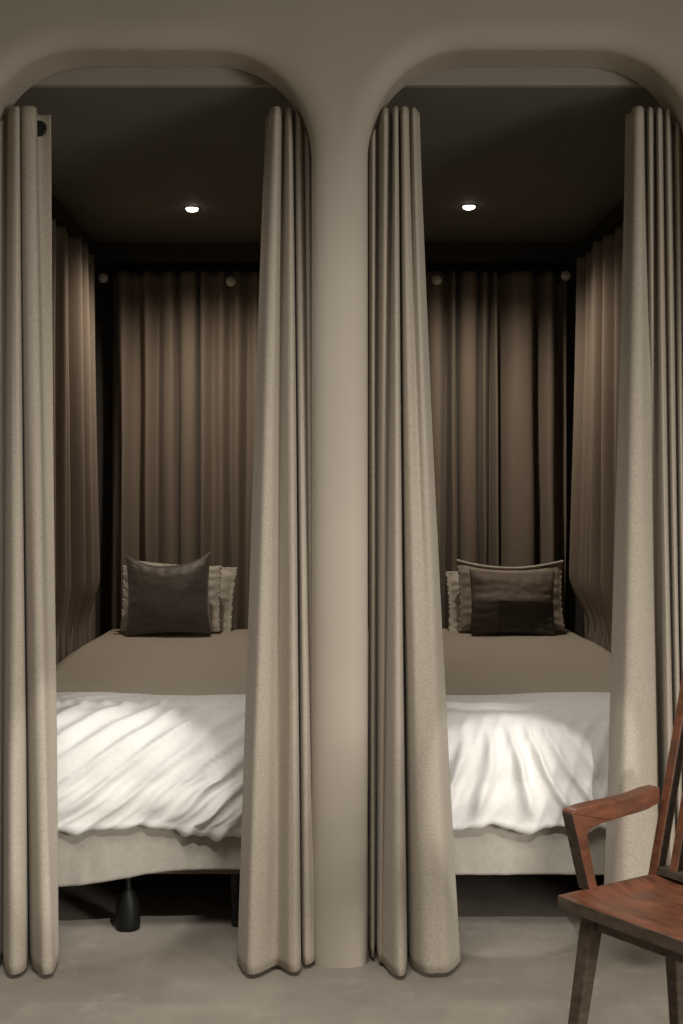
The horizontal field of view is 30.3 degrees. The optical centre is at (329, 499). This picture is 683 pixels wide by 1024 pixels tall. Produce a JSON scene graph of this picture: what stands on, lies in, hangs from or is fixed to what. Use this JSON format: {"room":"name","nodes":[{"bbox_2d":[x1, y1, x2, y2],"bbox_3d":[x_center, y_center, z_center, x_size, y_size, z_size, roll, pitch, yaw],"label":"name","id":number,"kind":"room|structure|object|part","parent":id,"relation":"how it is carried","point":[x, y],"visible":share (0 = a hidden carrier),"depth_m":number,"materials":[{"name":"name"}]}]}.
{"room":"dormitory","nodes":[
{"label":"dormitory","id":0,"kind":"room"},
{"bbox_2d":[5,88,663,242],"bbox_3d":[0.035,-1.172,4.566,2.370,0.100,2.268,0,0,0],"label":"ceiling","id":1,"kind":"structure","parent":0,"point":[538,165],"depth_m":4.15,"materials":[{"name":"paint"}]},
{"bbox_2d":[183,206,200,211],"bbox_3d":[-0.530,-1.117,4.849,0.066,0.018,0.066,0,0,0],"label":"recessed light","id":2,"kind":"object","parent":1,"relation":"in","point":[188,208],"visible":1,"depth_m":4.83,"materials":[{"name":"white glass"}]},
{"bbox_2d":[460,204,477,209],"bbox_3d":[0.530,-1.117,4.816,0.066,0.018,0.066,0,0,0],"label":"recessed light","id":3,"kind":"object","parent":1,"relation":"in","point":[465,206],"visible":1,"depth_m":4.80,"materials":[{"name":"white glass"}]},
{"bbox_2d":[0,874,669,1023],"bbox_3d":[0.000,1.250,0.450,8.000,0.100,10.900,0,0,0],"label":"floor","id":4,"kind":"structure","parent":0,"point":[518,949],"depth_m":3.19,"materials":[{"name":"concrete"}]},
{"bbox_2d":[115,877,139,931],"bbox_3d":[-0.565,1.121,3.530,0.069,0.155,0.069,0,0,0],"label":"bottle","id":5,"kind":"object","parent":4,"relation":"on","point":[127,915],"visible":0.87,"depth_m":3.51,"materials":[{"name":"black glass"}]},
{"bbox_2d":[152,870,239,926],"bbox_3d":[-0.477,1.052,4.394,0.895,0.295,1.812,0,0,0],"label":"bed","id":6,"kind":"object","parent":4,"relation":"on","point":[234,874],"visible":0.12,"depth_m":3.54,"materials":[{"name":"brown wood"}]},
{"bbox_2d":[58,825,240,886],"bbox_3d":[-0.477,0.845,4.392,0.915,0.434,1.876,0,0,0],"label":"bed base","id":7,"kind":"object","parent":6,"relation":"on","point":[91,856],"visible":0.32,"depth_m":3.46,"materials":[{"name":"fabric"}]},
{"bbox_2d":[56,692,245,841],"bbox_3d":[-0.500,0.749,3.639,0.961,0.367,0.523,0,0,0],"label":"duvet","id":8,"kind":"object","parent":7,"relation":"on","point":[125,760],"visible":0.57,"depth_m":3.44,"materials":[{"name":"white fabric"}]},
{"bbox_2d":[56,629,247,695],"bbox_3d":[-0.500,0.609,4.535,0.960,0.134,1.591,0,0,0],"label":"coverlet","id":9,"kind":"object","parent":7,"relation":"on","point":[165,663],"visible":0.58,"depth_m":4.34,"materials":[{"name":"beige fabric"}]},
{"bbox_2d":[125,551,211,635],"bbox_3d":[-0.650,0.375,5.068,0.360,0.336,0.130,0,0,3],"label":"cushion","id":10,"kind":"object","parent":9,"relation":"on","point":[175,598],"visible":1,"depth_m":5.03,"materials":[{"name":"brown fabric"}]},
{"bbox_2d":[120,566,221,631],"bbox_3d":[-0.652,0.404,5.177,0.413,0.267,0.102,0,0,3],"label":"pillow","id":11,"kind":"object","parent":9,"relation":"on","point":[214,571],"visible":0.18,"depth_m":5.17,"materials":[{"name":"fabric"}]},
{"bbox_2d":[139,561,236,631],"bbox_3d":[-0.614,0.405,5.270,0.443,0.301,0.105,0,0,4],"label":"pillow","id":12,"kind":"object","parent":9,"relation":"on","point":[228,574],"visible":0.2,"depth_m":5.27,"materials":[{"name":"fabric"}]},
{"bbox_3d":[-0.262,1.117,3.558,0.056,0.165,0.056,0,0,0],"label":"leg","id":13,"kind":"part","parent":6,"relation":"part of","materials":[{"name":"black metal"}]},
{"bbox_2d":[558,673,682,1023],"bbox_3d":[0.746,0.715,2.409,0.454,0.970,0.496,0,0,-35],"label":"armchair","id":14,"kind":"object","parent":4,"relation":"on","point":[646,911],"visible":1,"depth_m":2.51,"materials":[{"name":"red wood"}]},
{"bbox_3d":[0.487,1.001,2.450,0.091,0.398,0.042,0,0,-12],"label":"leg","id":15,"kind":"part","parent":14,"relation":"part of","materials":[{"name":"brown wood"}]},
{"bbox_3d":[0.515,0.700,2.532,0.111,0.161,0.030,0,0,-35],"label":"arm post","id":16,"kind":"part","parent":14,"relation":"part of","materials":[{"name":"red wood"}]},
{"bbox_3d":[0.575,0.624,2.574,0.256,0.049,0.030,0,0,-35],"label":"armrest","id":17,"kind":"part","parent":14,"relation":"part of","materials":[{"name":"red wood"}]},
{"bbox_3d":[0.706,0.789,2.380,0.323,0.026,0.460,0,0,-35],"label":"seat","id":18,"kind":"part","parent":14,"relation":"part of","materials":[{"name":"red wood"}]},
{"bbox_3d":[0.718,0.600,2.657,0.182,0.600,0.023,0,0,-35],"label":"post","id":19,"kind":"part","parent":14,"relation":"part of","materials":[{"name":"red wood"}]},
{"bbox_3d":[0.807,0.767,2.451,0.033,0.015,0.415,0,0,-35],"label":"rail","id":20,"kind":"part","parent":14,"relation":"part of","materials":[{"name":"brown wood"}]},
{"bbox_3d":[0.718,1.001,2.611,0.041,0.398,0.099,0,0,36],"label":"leg","id":21,"kind":"part","parent":14,"relation":"part of","materials":[{"name":"brown wood"}]},
{"bbox_3d":[0.547,1.052,4.394,0.925,0.295,1.812,0,0,0],"label":"bed","id":22,"kind":"object","parent":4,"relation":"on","visible":0},
{"bbox_2d":[368,824,605,874],"bbox_3d":[0.547,0.829,4.394,0.945,0.402,1.872,0,0,0],"label":"bed base","id":23,"kind":"object","parent":22,"relation":"on","point":[491,849],"visible":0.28,"depth_m":3.47,"materials":[{"name":"fabric"}]},
{"bbox_2d":[368,692,609,834],"bbox_3d":[0.566,0.743,3.648,0.995,0.344,0.504,0,0,0],"label":"duvet","id":24,"kind":"object","parent":23,"relation":"on","point":[516,761],"visible":0.39,"depth_m":3.44,"materials":[{"name":"white fabric"}]},
{"bbox_2d":[368,628,610,707],"bbox_3d":[0.569,0.606,4.536,0.987,0.141,1.592,0,0,0],"label":"coverlet","id":25,"kind":"object","parent":23,"relation":"on","point":[492,663],"visible":0.54,"depth_m":4.31,"materials":[{"name":"beige fabric"}]},
{"bbox_2d":[445,571,459,630],"bbox_3d":[0.718,0.417,5.269,0.469,0.264,0.099,0,0,1],"label":"pillow","id":26,"kind":"object","parent":25,"relation":"on","point":[452,579],"visible":0.12,"depth_m":5.27,"materials":[{"name":"fabric"}]},
{"bbox_2d":[457,559,565,631],"bbox_3d":[0.741,0.391,5.177,0.441,0.296,0.104,0,0,3],"label":"pillow","id":27,"kind":"object","parent":25,"relation":"on","point":[465,604],"visible":0.29,"depth_m":5.18,"materials":[{"name":"beige fabric"}]},
{"bbox_2d":[469,569,555,635],"bbox_3d":[0.732,0.408,5.060,0.345,0.264,0.119,0,0,4],"label":"cushion","id":28,"kind":"object","parent":25,"relation":"on","point":[501,602],"visible":1,"depth_m":5.02,"materials":[{"name":"fabric"}]},
{"bbox_2d":[95,266,581,638],"bbox_3d":[0.035,0.039,5.650,2.370,2.322,0.100,0,0,0],"label":"wall","id":29,"kind":"structure","parent":0,"point":[103,291],"depth_m":5.60,"materials":[{"name":"brown paint"}]},
{"bbox_2d":[98,273,112,287],"bbox_3d":[-0.969,-0.947,5.486,0.042,0.042,0.229,0,0,0],"label":"peg","id":30,"kind":"object","parent":29,"relation":"attached to","point":[102,277],"visible":0.99,"depth_m":5.38,"materials":[{"name":"brown wood"}]},
{"bbox_3d":[-0.969,-0.947,5.386,0.042,0.042,0.030,0,0,0],"label":"knob","id":31,"kind":"part","parent":30,"relation":"part of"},
{"bbox_2d":[94,243,260,265],"bbox_3d":[-0.519,-1.079,5.555,1.062,0.085,0.090,0,0,0],"label":"trim","id":32,"kind":"structure","parent":29,"relation":"attached to","point":[107,254],"depth_m":5.51,"materials":[{"name":"brown paint"}]},
{"bbox_2d":[226,277,235,285],"bbox_3d":[-0.422,-0.932,5.486,0.042,0.042,0.229,0,0,0],"label":"peg","id":33,"kind":"object","parent":29,"relation":"attached to","point":[230,281],"visible":0.98,"depth_m":5.38,"materials":[{"name":"brown wood"}]},
{"bbox_2d":[111,271,259,629],"bbox_3d":[-0.490,0.007,5.477,0.941,1.985,0.119,0,0,0],"label":"curtain","id":34,"kind":"object","parent":33,"relation":"hanging from","point":[185,342],"visible":0.59,"depth_m":5.46,"materials":[{"name":"brown fabric"}]},
{"bbox_2d":[432,275,441,284],"bbox_3d":[0.457,-0.939,5.486,0.042,0.042,0.229,0,0,0],"label":"peg","id":35,"kind":"object","parent":29,"relation":"attached to","point":[436,279],"visible":0.94,"depth_m":5.38,"materials":[{"name":"brown wood"}]},
{"bbox_2d":[424,243,579,265],"bbox_3d":[0.583,-1.079,5.555,1.074,0.085,0.090,0,0,0],"label":"trim","id":36,"kind":"structure","parent":29,"relation":"attached to","point":[436,254],"depth_m":5.51,"materials":[{"name":"brown paint"}]},
{"bbox_2d":[558,271,570,282],"bbox_3d":[1.007,-0.958,5.486,0.042,0.042,0.229,0,0,0],"label":"peg","id":37,"kind":"object","parent":29,"relation":"attached to","point":[565,275],"visible":0.98,"depth_m":5.38,"materials":[{"name":"brown wood"}]},
{"bbox_2d":[426,271,566,627],"bbox_3d":[0.545,0.007,5.469,0.987,1.985,0.140,0,0,-3],"label":"curtain","id":38,"kind":"object","parent":37,"relation":"hanging from","point":[498,343],"visible":0.44,"depth_m":5.45,"materials":[{"name":"brown fabric"}]},
{"bbox_3d":[1.007,-0.958,5.386,0.042,0.042,0.030,0,0,0],"label":"knob","id":39,"kind":"part","parent":37,"relation":"part of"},
{"bbox_2d":[0,0,682,967],"bbox_3d":[0.050,-0.350,3.322,4.500,3.100,0.175,0,0,0],"label":"wall","id":40,"kind":"structure","parent":0,"point":[338,64],"depth_m":3.24,"materials":[{"name":"paint"}]},
{"bbox_2d":[0,106,58,974],"bbox_3d":[-0.804,0.075,3.278,0.218,2.223,0.244,0,0,0],"label":"curtain","id":41,"kind":"object","parent":40,"relation":"hanging from","point":[28,700],"visible":1,"depth_m":3.27,"materials":[{"name":"fabric"}]},
{"bbox_2d":[237,106,314,974],"bbox_3d":[-0.137,0.075,3.278,0.204,2.223,0.243,0,0,0],"label":"curtain","id":42,"kind":"object","parent":40,"relation":"hanging from","point":[276,918],"visible":0.94,"depth_m":3.26,"materials":[{"name":"fabric"}]},
{"bbox_2d":[30,67,643,87],"bbox_3d":[0.035,-1.202,3.421,2.370,0.161,0.020,0,0,0],"label":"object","id":43,"kind":"structure","parent":40,"relation":"attached to","point":[82,77],"depth_m":3.41,"materials":[{"name":"paint"}]},
{"bbox_2d":[368,106,460,975],"bbox_3d":[0.218,0.076,3.274,0.236,2.223,0.248,0,0,0],"label":"curtain","id":44,"kind":"object","parent":40,"relation":"hanging from","point":[413,911],"visible":0.99,"depth_m":3.28,"materials":[{"name":"fabric"}]},
{"bbox_2d":[604,106,682,884],"bbox_3d":[0.829,0.000,3.278,0.251,2.071,0.239,0,0,0],"label":"curtain","id":45,"kind":"object","parent":40,"relation":"hanging from","point":[647,646],"visible":0.9,"depth_m":3.29,"materials":[{"name":"fabric"}]},
{"bbox_2d":[582,226,621,637],"bbox_3d":[1.170,0.039,4.516,0.100,2.322,2.168,0,0,0],"label":"wall","id":46,"kind":"structure","parent":0,"point":[583,622],"depth_m":5.58,"materials":[{"name":"brown paint"}]},
{"bbox_2d":[569,221,622,652],"bbox_3d":[1.047,-0.007,4.393,0.120,1.975,1.848,0,0,0],"label":"curtain","id":47,"kind":"object","parent":46,"relation":"hanging from","point":[599,273],"visible":0.26,"depth_m":4.84,"materials":[{"name":"brown fabric"}]},
{"bbox_2d":[580,198,623,256],"bbox_3d":[1.105,-1.087,4.471,0.030,0.070,2.078,0,0,0],"label":"trim","id":48,"kind":"structure","parent":46,"relation":"attached to","point":[614,218],"depth_m":4.99,"materials":[{"name":"brown paint"}]},
{"bbox_3d":[-1.100,0.039,4.516,0.100,2.322,2.168,0,0,0],"label":"wall","id":49,"kind":"structure","parent":0,"visible":0},
{"bbox_2d":[52,195,95,258],"bbox_3d":[-1.035,-1.087,4.471,0.030,0.070,2.078,0,0,0],"label":"trim","id":50,"kind":"structure","parent":49,"relation":"attached to","point":[62,217],"depth_m":4.96,"materials":[{"name":"brown paint"}]},
{"bbox_2d":[52,219,99,664],"bbox_3d":[-0.978,-0.007,4.424,0.112,1.975,1.849,0,0,0],"label":"curtain","id":51,"kind":"object","parent":49,"relation":"hanging from","point":[76,511],"visible":0.44,"depth_m":4.77,"materials":[{"name":"brown fabric"}]}
]}

